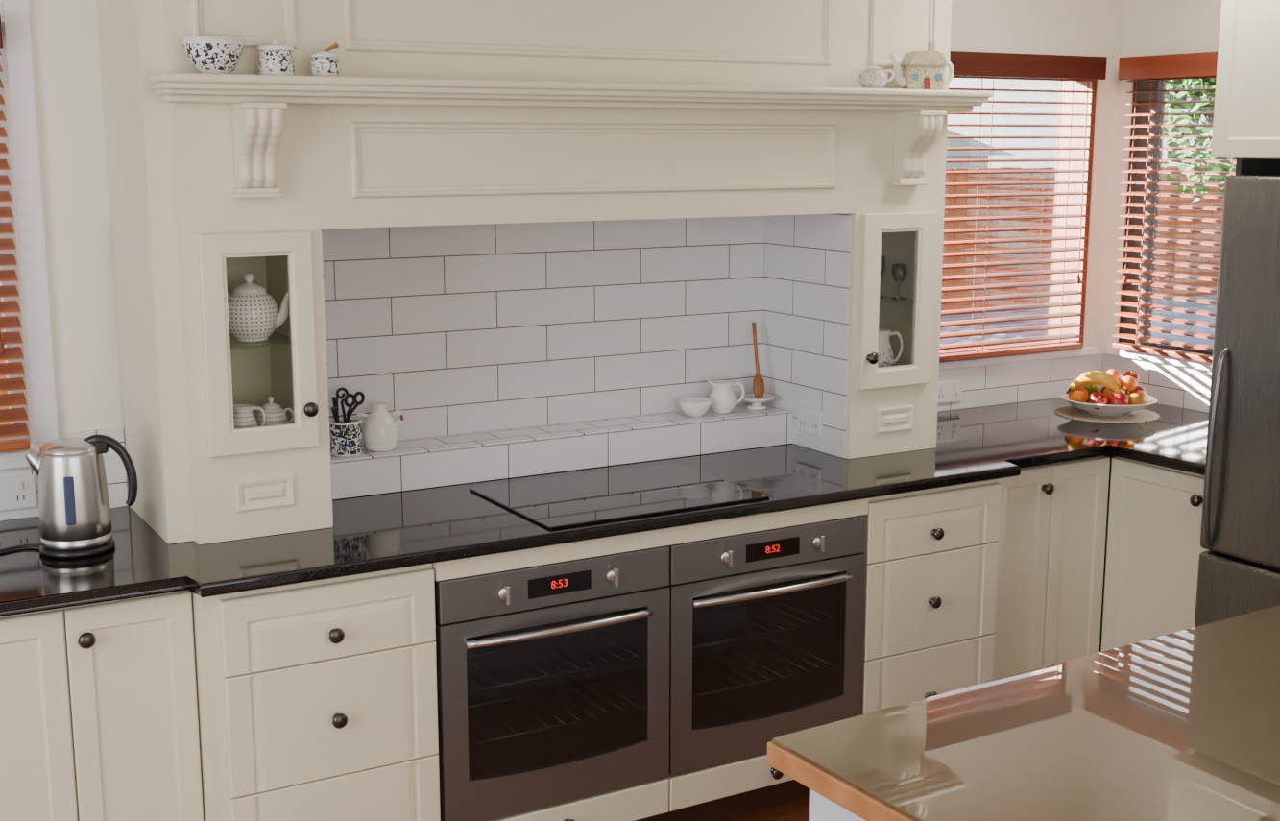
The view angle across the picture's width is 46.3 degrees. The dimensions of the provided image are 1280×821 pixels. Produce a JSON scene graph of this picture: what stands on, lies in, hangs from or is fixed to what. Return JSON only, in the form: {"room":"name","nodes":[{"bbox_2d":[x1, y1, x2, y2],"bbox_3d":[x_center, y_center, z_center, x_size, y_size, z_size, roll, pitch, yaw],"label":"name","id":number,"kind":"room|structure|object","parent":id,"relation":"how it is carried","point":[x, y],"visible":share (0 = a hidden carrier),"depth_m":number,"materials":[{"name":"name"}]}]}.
{"room":"kitchen","nodes":[
{"label":"kitchen","id":0,"kind":"room"},
{"bbox_2d":[0,0,1122,521],"bbox_3d":[-0.930,-0.141,3.884,6.150,2.500,0.150,-6,12,-30],"label":"wall","id":1,"kind":"structure","parent":0,"point":[65,47],"depth_m":3.55,"materials":[{"name":"paint"}]},
{"bbox_2d":[0,48,29,441],"bbox_3d":[-1.887,-0.360,3.293,0.950,0.960,0.050,-6,12,-30],"label":"window","id":2,"kind":"structure","parent":1,"relation":"in","point":[2,92],"depth_m":3.51,"materials":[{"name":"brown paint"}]},
{"bbox_2d":[0,14,30,452],"bbox_3d":[-1.825,-0.354,3.179,0.930,0.982,0.068,-6,12,-30],"label":"blind","id":3,"kind":"object","parent":2,"relation":"attached to","point":[6,291],"visible":1,"depth_m":3.44,"materials":[{"name":"brown wood"}]},
{"bbox_2d":[0,0,59,469],"bbox_3d":[-1.836,-0.362,3.204,1.090,1.085,0.030,-6,12,-30],"label":"trim","id":4,"kind":"structure","parent":1,"relation":"attached to","point":[14,13],"depth_m":3.45,"materials":[{"name":"white paint"}]},
{"bbox_2d":[0,457,128,520],"bbox_3d":[-1.991,0.247,3.235,1.704,0.123,0.010,-6,12,-30],"label":"tile backsplash","id":5,"kind":"structure","parent":1,"relation":"attached to","point":[115,470],"depth_m":3.63,"materials":[{"name":"white tile"}]},
{"bbox_2d":[0,474,37,510],"bbox_3d":[-1.485,0.195,3.510,0.130,0.080,0.013,-6,12,-30],"label":"power outlet","id":6,"kind":"object","parent":5,"relation":"attached to","point":[17,492],"visible":1,"depth_m":3.52,"materials":[{"name":"white plastic"}]},
{"bbox_2d":[17,482,23,489],"bbox_3d":[-1.457,0.177,3.518,0.012,0.018,0.004,-6,12,-30],"label":"switch","id":7,"kind":"object","parent":6,"relation":"attached to","point":[19,484],"depth_m":3.52,"materials":[{"name":"white plastic"}]},
{"bbox_2d":[67,427,124,458],"bbox_3d":[-1.310,0.082,3.606,0.129,0.070,0.010,-6,12,-30],"label":"tile backsplash","id":8,"kind":"structure","parent":1,"relation":"attached to","point":[117,433],"depth_m":3.62,"materials":[{"name":"white tile"}]},
{"bbox_2d":[320,229,333,525],"bbox_3d":[-0.817,-0.101,3.585,0.006,0.684,0.404,-6,12,-30],"label":"tile backsplash","id":9,"kind":"structure","parent":1,"relation":"attached to","point":[321,229],"depth_m":3.41,"materials":[{"name":"white tile"}]},
{"bbox_2d":[96,0,951,233],"bbox_3d":[-0.184,-0.944,3.814,2.205,0.893,0.470,-6,12,-30],"label":"hood","id":10,"kind":"object","parent":1,"relation":"attached to","point":[171,166],"visible":0.84,"depth_m":3.54,"materials":[{"name":"beige paint"}]},
{"bbox_2d":[149,72,992,197],"bbox_3d":[-0.026,-0.659,3.617,2.218,0.255,0.131,-6,12,-30],"label":"mantel shelf","id":11,"kind":"object","parent":10,"relation":"attached to","point":[257,103],"visible":1,"depth_m":3.40,"materials":[{"name":"beige paint"}]},
{"bbox_2d":[181,36,245,73],"bbox_3d":[-0.881,-0.732,3.098,0.128,0.073,0.128,-6,12,-30],"label":"bowl","id":12,"kind":"object","parent":11,"relation":"on","point":[207,55],"visible":0.94,"depth_m":3.06,"materials":[{"name":"white ceramic"}]},
{"bbox_2d":[256,40,294,75],"bbox_3d":[-0.769,-0.745,3.165,0.078,0.074,0.078,-6,12,-30],"label":"lidded jar","id":13,"kind":"object","parent":11,"relation":"on","point":[275,59],"visible":0.89,"depth_m":3.14,"materials":[{"name":"white ceramic"}]},
{"bbox_2d":[310,43,339,76],"bbox_3d":[-0.678,-0.754,3.217,0.063,0.074,0.062,-6,12,-30],"label":"pot","id":14,"kind":"object","parent":11,"relation":"on","point":[326,62],"visible":0.85,"depth_m":3.20,"materials":[{"name":"white ceramic"}]},
{"bbox_2d":[851,61,893,88],"bbox_3d":[0.615,-0.884,3.950,0.088,0.070,0.076,-8,13,-39],"label":"sugar bowl","id":15,"kind":"object","parent":11,"relation":"on","point":[872,77],"visible":0.92,"depth_m":3.93,"materials":[{"name":"white ceramic"}]},
{"bbox_2d":[889,41,954,89],"bbox_3d":[0.757,-0.926,4.022,0.184,0.126,0.068,-2,10,-10],"label":"teapot","id":16,"kind":"object","parent":11,"relation":"on","point":[922,69],"visible":0.98,"depth_m":4.00,"materials":[{"name":"beige ceramic"}]},
{"bbox_2d":[321,216,764,444],"bbox_3d":[-0.283,-0.201,4.142,1.496,0.684,0.040,-6,12,-30],"label":"tile backsplash","id":17,"kind":"structure","parent":1,"relation":"attached to","point":[455,328],"depth_m":4.12,"materials":[{"name":"white tile"}]},
{"bbox_2d":[762,213,851,458],"bbox_3d":[0.474,-0.233,4.321,0.006,0.684,0.404,-6,12,-30],"label":"tile backsplash","id":18,"kind":"structure","parent":1,"relation":"attached to","point":[808,256],"depth_m":4.29,"materials":[{"name":"white tile"}]},
{"bbox_2d":[796,405,822,435],"bbox_3d":[0.489,0.029,4.322,0.013,0.075,0.112,-6,12,-30],"label":"power outlet","id":19,"kind":"object","parent":18,"relation":"attached to","point":[809,420],"visible":1,"depth_m":4.31,"materials":[{"name":"white plastic"}]},
{"bbox_2d":[939,78,1097,354],"bbox_3d":[1.086,-0.664,4.982,0.995,0.960,0.148,-6,12,-30],"label":"window","id":20,"kind":"structure","parent":1,"relation":"in","point":[1066,84],"depth_m":5.20,"materials":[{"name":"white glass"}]},
{"bbox_2d":[939,50,1107,362],"bbox_3d":[1.117,-0.656,4.858,0.985,0.982,0.068,-6,12,-30],"label":"blind","id":21,"kind":"object","parent":20,"relation":"attached to","point":[966,64],"visible":0.68,"depth_m":4.92,"materials":[{"name":"brown wood"}]},
{"bbox_2d":[939,346,1097,369],"bbox_3d":[1.135,-0.163,4.991,1.060,0.026,0.030,-6,12,-30],"label":"trim","id":22,"kind":"structure","parent":1,"relation":"attached to","point":[1088,350],"depth_m":5.05,"materials":[{"name":"white paint"}]},
{"bbox_2d":[937,353,1102,411],"bbox_3d":[1.143,-0.083,5.021,1.126,0.140,0.010,-6,12,-30],"label":"tile backsplash","id":23,"kind":"structure","parent":1,"relation":"attached to","point":[1048,378],"depth_m":5.09,"materials":[{"name":"white tile"}]},
{"bbox_2d":[937,379,962,403],"bbox_3d":[1.015,-0.062,4.936,0.116,0.072,0.013,-6,12,-30],"label":"power outlet","id":24,"kind":"object","parent":23,"relation":"attached to","point":[950,391],"visible":0.89,"depth_m":4.94,"materials":[{"name":"white plastic"}]},
{"bbox_2d":[723,644,1101,820],"bbox_3d":[0.667,1.627,1.403,6.150,0.100,6.520,-6,12,-30],"label":"floor","id":25,"kind":"structure","parent":0,"point":[797,810],"depth_m":4.07,"materials":[{"name":"wood"}]},
{"bbox_2d":[0,590,203,820],"bbox_3d":[-1.307,0.776,3.334,0.508,0.888,0.671,-6,12,-30],"label":"base cabinet","id":26,"kind":"object","parent":25,"relation":"on","point":[99,707],"visible":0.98,"depth_m":3.07,"materials":[{"name":"beige paint"}]},
{"bbox_2d":[191,563,440,820],"bbox_3d":[-0.843,0.738,3.547,0.507,0.888,0.751,-6,12,-30],"label":"base cabinet","id":27,"kind":"object","parent":25,"relation":"on","point":[317,700],"visible":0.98,"depth_m":3.21,"materials":[{"name":"beige paint"}]},
{"bbox_2d":[432,498,869,820],"bbox_3d":[-0.094,0.663,3.963,1.208,0.888,0.731,-6,12,-30],"label":"base cabinet","id":28,"kind":"object","parent":25,"relation":"on","point":[742,786],"visible":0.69,"depth_m":3.71,"materials":[{"name":"beige paint"}]},
{"bbox_2d":[434,545,669,820],"bbox_3d":[-0.312,0.605,3.726,0.596,0.590,0.618,-6,12,-30],"label":"oven","id":29,"kind":"object","parent":28,"relation":"in","point":[553,679],"visible":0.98,"depth_m":3.50,"materials":[{"name":"metal"}]},
{"bbox_2d":[667,514,866,775],"bbox_3d":[0.208,0.552,4.023,0.596,0.590,0.618,-6,12,-30],"label":"oven","id":30,"kind":"object","parent":28,"relation":"in","point":[766,627],"visible":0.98,"depth_m":3.79,"materials":[{"name":"metal"}]},
{"bbox_2d":[861,477,1007,714],"bbox_3d":[0.643,0.585,4.395,0.505,0.888,0.751,-6,12,-30],"label":"base cabinet","id":31,"kind":"object","parent":25,"relation":"on","point":[934,563],"visible":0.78,"depth_m":4.06,"materials":[{"name":"beige paint"}]},
{"bbox_2d":[766,604,1279,820],"bbox_3d":[1.180,0.938,2.345,1.700,0.920,1.020,-6,12,-32],"label":"kitchen island","id":32,"kind":"object","parent":25,"relation":"on","point":[1184,725],"visible":1,"depth_m":2.21,"materials":[{"name":"beige stone"}]},
{"bbox_2d":[998,456,1110,678],"bbox_3d":[1.046,0.534,4.676,0.468,0.888,0.671,-6,12,-30],"label":"base cabinet","id":33,"kind":"object","parent":25,"relation":"on","point":[1056,514],"visible":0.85,"depth_m":4.41,"materials":[{"name":"beige paint"}]},
{"bbox_2d":[1100,456,1207,652],"bbox_3d":[1.762,0.562,4.519,0.671,0.888,0.385,-6,12,-30],"label":"base cabinet","id":34,"kind":"object","parent":25,"relation":"on","point":[1153,549],"visible":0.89,"depth_m":4.37,"materials":[{"name":"beige paint"}]},
{"bbox_2d":[0,397,1208,616],"bbox_3d":[-0.200,0.246,3.682,4.845,0.030,1.035,-6,12,-30],"label":"countertop","id":35,"kind":"structure","parent":34,"relation":"on","point":[374,533],"depth_m":3.59,"materials":[{"name":"black stone"}]},
{"bbox_2d":[0,434,137,558],"bbox_3d":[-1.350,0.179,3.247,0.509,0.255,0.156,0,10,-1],"label":"kettle","id":36,"kind":"object","parent":35,"relation":"on","point":[75,519],"visible":1,"depth_m":3.20,"materials":[{"name":"silver metal"}]},
{"bbox_2d":[112,224,332,544],"bbox_3d":[-0.966,-0.081,3.474,0.363,0.685,0.491,-6,12,-30],"label":"display cabinet","id":37,"kind":"object","parent":35,"relation":"on","point":[202,479],"visible":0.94,"depth_m":3.33,"materials":[{"name":"beige paint"}]},
{"bbox_2d":[233,404,265,428],"bbox_3d":[-0.894,0.026,3.390,0.073,0.085,0.064,-9,14,-41],"label":"cup","id":38,"kind":"object","parent":37,"relation":"in","point":[243,416],"visible":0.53,"depth_m":3.37,"materials":[{"name":"white ceramic"}]},
{"bbox_2d":[227,272,289,341],"bbox_3d":[-0.883,-0.236,3.395,0.142,0.154,0.126,7,13,35],"label":"teapot","id":39,"kind":"object","parent":37,"relation":"on","point":[253,314],"visible":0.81,"depth_m":3.36,"materials":[{"name":"white ceramic"}]},
{"bbox_2d":[253,396,293,426],"bbox_3d":[-0.849,0.013,3.449,0.080,0.090,0.070,7,13,35],"label":"teapot","id":40,"kind":"object","parent":37,"relation":"on","point":[275,414],"visible":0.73,"depth_m":3.43,"materials":[{"name":"white ceramic"}]},
{"bbox_2d":[330,402,793,499],"bbox_3d":[-0.232,0.102,4.107,1.484,0.099,0.164,-6,12,-30],"label":"tiled ledge","id":41,"kind":"object","parent":35,"relation":"on","point":[439,461],"visible":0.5,"depth_m":4.04,"materials":[{"name":"tile"}]},
{"bbox_2d":[329,416,362,457],"bbox_3d":[-0.742,0.067,3.774,0.086,0.088,0.086,-6,12,-30],"label":"utensil crock","id":42,"kind":"object","parent":41,"relation":"on","point":[346,438],"visible":0.93,"depth_m":3.74,"materials":[{"name":"white ceramic"}]},
{"bbox_2d":[330,406,338,422],"bbox_3d":[-0.757,0.043,3.741,0.017,0.108,0.033,8,13,36],"label":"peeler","id":43,"kind":"object","parent":42,"relation":"in","point":[333,409],"visible":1,"depth_m":3.73,"materials":[{"name":"black plastic"}]},
{"bbox_2d":[331,396,338,422],"bbox_3d":[-0.765,0.028,3.771,0.021,0.126,0.017,8,13,37],"label":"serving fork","id":44,"kind":"object","parent":42,"relation":"in","point":[334,398],"visible":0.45,"depth_m":3.76,"materials":[{"name":"black plastic"}]},
{"bbox_2d":[336,386,348,422],"bbox_3d":[-0.749,0.015,3.784,0.034,0.148,0.018,-6,12,-30],"label":"hook","id":45,"kind":"object","parent":42,"relation":"in","point":[341,388],"visible":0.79,"depth_m":3.78,"materials":[{"name":"black plastic"}]},
{"bbox_2d":[343,391,364,422],"bbox_3d":[-0.718,0.022,3.766,0.060,0.140,0.031,-6,12,-30],"label":"scissors","id":46,"kind":"object","parent":42,"relation":"in","point":[350,409],"visible":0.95,"depth_m":3.75,"materials":[{"name":"black plastic"}]},
{"bbox_2d":[355,402,404,452],"bbox_3d":[-0.665,0.040,3.831,0.096,0.120,0.092,10,14,44],"label":"jug","id":47,"kind":"object","parent":41,"relation":"on","point":[380,429],"visible":0.94,"depth_m":3.80,"materials":[{"name":"white ceramic"}]},
{"bbox_2d":[678,397,712,417],"bbox_3d":[0.159,-0.007,4.303,0.096,0.046,0.096,-6,12,-30],"label":"bowl","id":48,"kind":"object","parent":41,"relation":"on","point":[694,407],"visible":1,"depth_m":4.28,"materials":[{"name":"white ceramic"}]},
{"bbox_2d":[705,379,745,413],"bbox_3d":[0.245,-0.043,4.360,0.094,0.097,0.082,-8,13,-36],"label":"jug","id":49,"kind":"object","parent":41,"relation":"on","point":[723,398],"visible":0.98,"depth_m":4.33,"materials":[{"name":"white ceramic"}]},
{"bbox_2d":[737,392,775,410],"bbox_3d":[0.345,-0.025,4.427,0.116,0.038,0.116,-6,12,-30],"label":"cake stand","id":50,"kind":"object","parent":41,"relation":"on","point":[748,397],"visible":0.91,"depth_m":4.41,"materials":[{"name":"white ceramic"}]},
{"bbox_2d":[751,322,765,398],"bbox_3d":[0.339,-0.148,4.417,0.042,0.220,0.065,-6,12,-30],"label":"wooden spoon","id":51,"kind":"object","parent":50,"relation":"on","point":[759,390],"visible":1,"depth_m":4.41,"materials":[{"name":"brown wood"}]},
{"bbox_2d":[469,462,769,529],"bbox_3d":[-0.057,0.209,3.784,0.614,0.006,0.458,-6,12,-30],"label":"cooktop","id":52,"kind":"object","parent":35,"relation":"in","point":[593,497],"visible":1,"depth_m":3.76,"materials":[{"name":"black glass"}]},
{"bbox_2d":[845,210,944,458],"bbox_3d":[0.637,-0.246,4.388,0.343,0.685,0.491,-6,12,-30],"label":"display cabinet","id":53,"kind":"object","parent":35,"relation":"on","point":[891,409],"visible":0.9,"depth_m":4.23,"materials":[{"name":"beige paint"}]},
{"bbox_2d":[879,255,886,298],"bbox_3d":[0.687,-0.387,4.328,0.046,0.120,0.046,-6,12,-30],"label":"wine glass","id":54,"kind":"object","parent":53,"relation":"on","point":[882,257],"visible":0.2,"depth_m":4.31,"materials":[{"name":"clear glass"}]},
{"bbox_2d":[877,328,903,367],"bbox_3d":[0.691,-0.170,4.312,0.103,0.143,0.090,-8,13,-36],"label":"jug","id":55,"kind":"object","parent":53,"relation":"in","point":[884,350],"visible":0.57,"depth_m":4.28,"materials":[{"name":"white ceramic"}]},
{"bbox_2d":[891,263,907,299],"bbox_3d":[0.743,-0.370,4.294,0.046,0.100,0.046,-6,12,-30],"label":"wine glass","id":56,"kind":"object","parent":53,"relation":"on","point":[895,266],"visible":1,"depth_m":4.28,"materials":[{"name":"clear glass"}]},
{"bbox_2d":[1054,405,1159,423],"bbox_3d":[1.526,0.010,4.894,0.329,0.002,0.329,-6,12,-30],"label":"doily","id":57,"kind":"object","parent":35,"relation":"on","point":[1142,416],"visible":0.7,"depth_m":4.84,"materials":[{"name":"beige fabric"}]},
{"bbox_2d":[1059,390,1158,416],"bbox_3d":[1.526,-0.018,4.889,0.308,0.053,0.308,-6,12,-30],"label":"fruit bowl","id":58,"kind":"object","parent":57,"relation":"on","point":[1104,410],"visible":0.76,"depth_m":4.79,"materials":[{"name":"white ceramic"}]},
{"bbox_2d":[1067,386,1087,402],"bbox_3d":[1.424,-0.049,4.864,0.064,0.062,0.064,-6,12,-30],"label":"orange","id":59,"kind":"object","parent":58,"relation":"in","point":[1079,394],"visible":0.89,"depth_m":4.84,"materials":[{"name":"orange food"}]},
{"bbox_2d":[1082,384,1101,403],"bbox_3d":[1.491,-0.057,4.955,0.068,0.071,0.068,-4,11,-23],"label":"apple","id":60,"kind":"object","parent":58,"relation":"in","point":[1090,388],"visible":0.52,"depth_m":4.93,"materials":[{"name":"green food"}]},
{"bbox_2d":[1065,374,1119,393],"bbox_3d":[1.459,-0.082,4.818,0.167,0.070,0.033,4,11,23],"label":"banana","id":61,"kind":"object","parent":58,"relation":"on","point":[1097,379],"visible":1,"depth_m":4.80,"materials":[{"name":"yellow food"}]},
{"bbox_2d":[1068,371,1121,389],"bbox_3d":[1.474,-0.092,4.852,0.167,0.070,0.033,4,11,23],"label":"banana","id":62,"kind":"object","parent":58,"relation":"on","point":[1112,378],"visible":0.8,"depth_m":4.83,"materials":[{"name":"yellow food"}]},
{"bbox_2d":[1088,391,1108,410],"bbox_3d":[1.470,-0.029,4.798,0.060,0.061,0.059,6,12,30],"label":"apple","id":63,"kind":"object","parent":58,"relation":"in","point":[1096,398],"visible":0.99,"depth_m":4.78,"materials":[{"name":"red food"}]},
{"bbox_2d":[1094,370,1121,389],"bbox_3d":[1.490,-0.094,4.886,0.167,0.070,0.033,4,11,23],"label":"banana","id":64,"kind":"object","parent":58,"relation":"on","point":[1095,371],"visible":0.22,"depth_m":4.86,"materials":[{"name":"yellow food"}]},
{"bbox_2d":[1102,387,1123,405],"bbox_3d":[1.549,-0.040,4.902,0.072,0.073,0.072,0,10,-1],"label":"apple","id":65,"kind":"object","parent":58,"relation":"in","point":[1107,392],"visible":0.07,"depth_m":4.88,"materials":[{"name":"food"}]},
{"bbox_2d":[1108,392,1129,405],"bbox_3d":[1.534,-0.028,4.800,0.066,0.068,0.066,5,12,28],"label":"apple","id":66,"kind":"object","parent":58,"relation":"in","point":[1117,398],"visible":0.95,"depth_m":4.78,"materials":[{"name":"red food"}]},
{"bbox_2d":[1125,385,1146,394],"bbox_3d":[1.621,-0.049,4.896,0.067,0.071,0.068,2,10,13],"label":"apple","id":67,"kind":"object","parent":58,"relation":"in","point":[1140,388],"visible":0.16,"depth_m":4.88,"materials":[{"name":"red food"}]},
{"bbox_2d":[1120,370,1139,385],"bbox_3d":[1.598,-0.101,4.881,0.058,0.061,0.058,9,13,40],"label":"apple","id":68,"kind":"object","parent":67,"relation":"on","point":[1134,374],"visible":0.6,"depth_m":4.87,"materials":[{"name":"red food"}]},
{"bbox_2d":[1126,388,1147,410],"bbox_3d":[1.599,-0.036,4.822,0.068,0.070,0.068,0,10,2],"label":"apple","id":69,"kind":"object","parent":58,"relation":"in","point":[1136,397],"visible":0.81,"depth_m":4.80,"materials":[{"name":"orange food"}]},
{"bbox_2d":[1119,375,1136,391],"bbox_3d":[1.573,-0.086,4.819,0.054,0.052,0.054,-6,12,-30],"label":"orange","id":70,"kind":"object","parent":69,"relation":"on","point":[1128,383],"visible":1,"depth_m":4.80,"materials":[{"name":"orange food"}]},
{"bbox_3d":[1.565,-0.063,4.970,0.070,0.070,0.070,-26,1,-24],"label":"apple","id":71,"kind":"object","parent":58,"relation":"in","visible":0},
{"bbox_2d":[1106,368,1121,381],"bbox_3d":[1.556,-0.110,4.931,0.056,0.054,0.056,-6,12,-30],"label":"orange","id":72,"kind":"object","parent":71,"relation":"on","point":[1114,373],"visible":0.5,"depth_m":4.91,"materials":[{"name":"food"}]},
{"bbox_2d":[1194,174,1279,627],"bbox_3d":[1.994,0.251,3.924,0.761,1.711,0.714,-6,12,-30],"label":"fridge","id":73,"kind":"object","parent":25,"relation":"on","point":[1239,572],"visible":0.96,"depth_m":3.91,"materials":[{"name":"metal"}]},
{"bbox_2d":[1235,158,1279,174],"bbox_3d":[1.870,0.168,4.269,0.670,1.753,0.017,-6,12,-30],"label":"end panel","id":74,"kind":"object","parent":25,"relation":"on","point":[1243,166],"visible":0.02,"depth_m":3.98,"materials":[{"name":"paint"}]},
{"bbox_2d":[1099,0,1221,645],"bbox_3d":[3.263,0.081,2.653,0.150,2.500,6.220,-6,12,-30],"label":"wall","id":75,"kind":"structure","parent":0,"point":[1147,27],"depth_m":5.06,"materials":[{"name":"paint"}]},
{"bbox_2d":[1101,353,1211,412],"bbox_3d":[1.895,-0.055,4.864,0.010,0.140,1.019,-6,12,-30],"label":"tile backsplash","id":76,"kind":"structure","parent":75,"relation":"attached to","point":[1178,386],"depth_m":5.04,"materials":[{"name":"white tile"}]},
{"bbox_2d":[1105,346,1211,370],"bbox_3d":[1.892,-0.135,4.834,0.030,0.026,0.995,-6,12,-30],"label":"trim","id":77,"kind":"structure","parent":75,"relation":"attached to","point":[1110,350],"depth_m":5.05,"materials":[{"name":"white paint"}]},
{"bbox_2d":[1118,80,1212,355],"bbox_3d":[1.922,-0.627,4.774,0.040,0.960,0.915,-6,12,-30],"label":"window","id":78,"kind":"structure","parent":75,"relation":"in","point":[1156,84],"depth_m":5.09,"materials":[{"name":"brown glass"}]},
{"bbox_2d":[1112,51,1236,362],"bbox_3d":[1.870,-0.632,4.725,0.068,0.982,0.945,-6,12,-30],"label":"blind","id":79,"kind":"object","parent":78,"relation":"attached to","point":[1190,65],"visible":0.74,"depth_m":4.93,"materials":[{"name":"brown wood"}]},
{"bbox_2d":[1210,0,1279,158],"bbox_3d":[1.992,-1.007,3.741,0.771,0.744,0.735,-6,12,-30],"label":"upper cabinet","id":80,"kind":"object","parent":75,"relation":"attached to","point":[1246,112],"visible":1,"depth_m":3.83,"materials":[{"name":"beige paint"}]},
{"label":"outside","id":81,"kind":"structure","parent":0,"visible":0},
{"bbox_2d":[940,293,1216,345],"bbox_3d":[1.630,-1.056,17.213,60.000,0.270,52.000,-6,12,-30],"label":"paving","id":82,"kind":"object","parent":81,"point":[1162,301],"depth_m":15.59,"materials":[{"name":"grey concrete"}]},
{"bbox_2d":[0,297,10,424],"bbox_3d":[-3.766,-0.231,3.875,5.350,2.840,0.074,-6,12,-30],"label":"fence","id":83,"kind":"object","parent":82,"relation":"on","point":[1,361],"visible":0.02,"depth_m":4.87,"materials":[{"name":"brown wood"}]},
{"bbox_2d":[945,129,1015,169],"bbox_3d":[5.079,-6.670,40.548,7.200,2.500,6.800,-6,12,-30],"label":"house","id":84,"kind":"structure","parent":82,"relation":"on","point":[951,142],"depth_m":38.77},
{"bbox_2d":[941,165,1230,311],"bbox_3d":[4.101,-1.922,16.778,16.000,1.590,0.074,-6,12,-30],"label":"fence","id":85,"kind":"object","parent":82,"relation":"on","point":[1040,177],"visible":0.06,"depth_m":16.87,"materials":[{"name":"brown wood"}]},
{"bbox_2d":[1161,78,1236,201],"bbox_3d":[5.249,-2.266,12.455,2.967,3.813,2.515,-6,12,-30],"label":"tree","id":86,"kind":"object","parent":82,"relation":"on","point":[1197,83],"visible":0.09,"depth_m":11.98,"materials":[{"name":"green plant"}]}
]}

